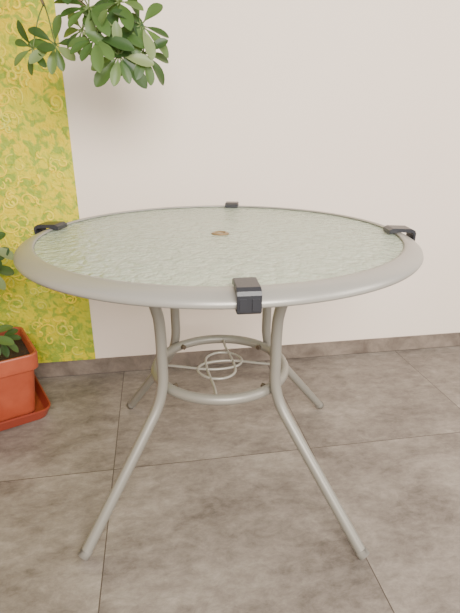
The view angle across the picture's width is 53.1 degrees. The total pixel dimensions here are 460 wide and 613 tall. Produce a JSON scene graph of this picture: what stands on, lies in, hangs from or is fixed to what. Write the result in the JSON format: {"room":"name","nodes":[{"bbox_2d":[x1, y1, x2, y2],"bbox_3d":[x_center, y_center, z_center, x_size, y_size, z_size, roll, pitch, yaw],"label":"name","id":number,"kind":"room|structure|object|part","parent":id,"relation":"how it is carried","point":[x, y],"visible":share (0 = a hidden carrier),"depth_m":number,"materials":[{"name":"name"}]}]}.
{"room":"patio","nodes":[
{"label":"patio","id":0,"kind":"room"},
{"bbox_2d":[0,346,459,612],"bbox_3d":[0.289,1.054,0.097,5.920,0.100,4.550,-3,21,-9],"label":"floor","id":1,"kind":"structure","parent":0,"point":[220,510],"depth_m":1.31,"materials":[{"name":"tile"}]},
{"bbox_2d":[0,0,168,430],"bbox_3d":[-0.665,-0.333,1.413,1.008,1.565,0.487,0,21,0],"label":"plant","id":2,"kind":"object","parent":1,"relation":"on","point":[23,400],"visible":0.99,"depth_m":1.19,"materials":[{"name":"green plant"}]},
{"bbox_3d":[-0.911,0.272,1.641,0.406,0.246,0.296,-13,24,-31],"label":"pot","id":3,"kind":"part","parent":2,"relation":"part of","materials":[{"name":"ceramic"}]},
{"bbox_2d":[13,201,423,560],"bbox_3d":[-0.025,0.137,1.338,1.022,0.735,1.022,0,21,0],"label":"patio table","id":4,"kind":"object","parent":1,"relation":"on","point":[244,259],"visible":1,"depth_m":1.08,"materials":[{"name":"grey glass"}]},
{"bbox_3d":[-0.272,0.240,1.094,0.061,0.708,0.296,18,27,39],"label":"leg","id":5,"kind":"part","parent":4,"relation":"part of","materials":[{"name":"grey metal"}]},
{"bbox_3d":[-0.274,0.075,1.531,0.074,0.708,0.289,-17,27,-38],"label":"leg","id":6,"kind":"part","parent":4,"relation":"part of","materials":[{"name":"grey metal"}]},
{"bbox_3d":[-0.026,-0.190,1.214,0.932,0.005,0.932,0,21,0],"label":"glass","id":7,"kind":"part","parent":4,"relation":"part of","materials":[{"name":"glass"}]},
{"bbox_3d":[0.224,0.076,1.526,0.087,0.708,0.292,18,27,39],"label":"leg","id":8,"kind":"part","parent":4,"relation":"part of","materials":[{"name":"grey metal"}]},
{"bbox_3d":[0.220,0.242,1.089,0.313,0.708,0.049,17,27,38],"label":"leg","id":9,"kind":"part","parent":4,"relation":"part of","materials":[{"name":"grey metal"}]},
{"bbox_2d":[54,0,459,357],"bbox_3d":[-0.009,-1.032,1.656,5.800,2.700,0.120,-3,21,-9],"label":"wall","id":10,"kind":"structure","parent":0,"point":[343,107],"depth_m":1.76,"materials":[{"name":"paint"}]},
{"bbox_2d":[0,0,95,362],"bbox_3d":[-1.708,-0.941,1.330,2.298,2.640,0.016,-3,21,-9],"label":"curtain","id":11,"kind":"object","parent":10,"relation":"attached to","point":[45,131],"visible":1,"depth_m":1.67,"materials":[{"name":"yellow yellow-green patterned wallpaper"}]},
{"bbox_2d":[0,0,82,354],"bbox_3d":[-1.108,-0.519,1.586,1.080,1.654,0.012,-3,21,-9],"label":"relief","id":12,"kind":"object","parent":11,"relation":"attached to","point":[8,196],"visible":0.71,"depth_m":1.68,"materials":[{"name":"yellow paint"}]},
{"bbox_2d":[34,332,459,377],"bbox_3d":[0.001,0.222,2.061,5.800,0.068,0.015,-3,21,-9],"label":"baseboard","id":13,"kind":"structure","parent":10,"relation":"attached to","point":[140,362],"depth_m":2.07,"materials":[{"name":"tile"}]}
]}

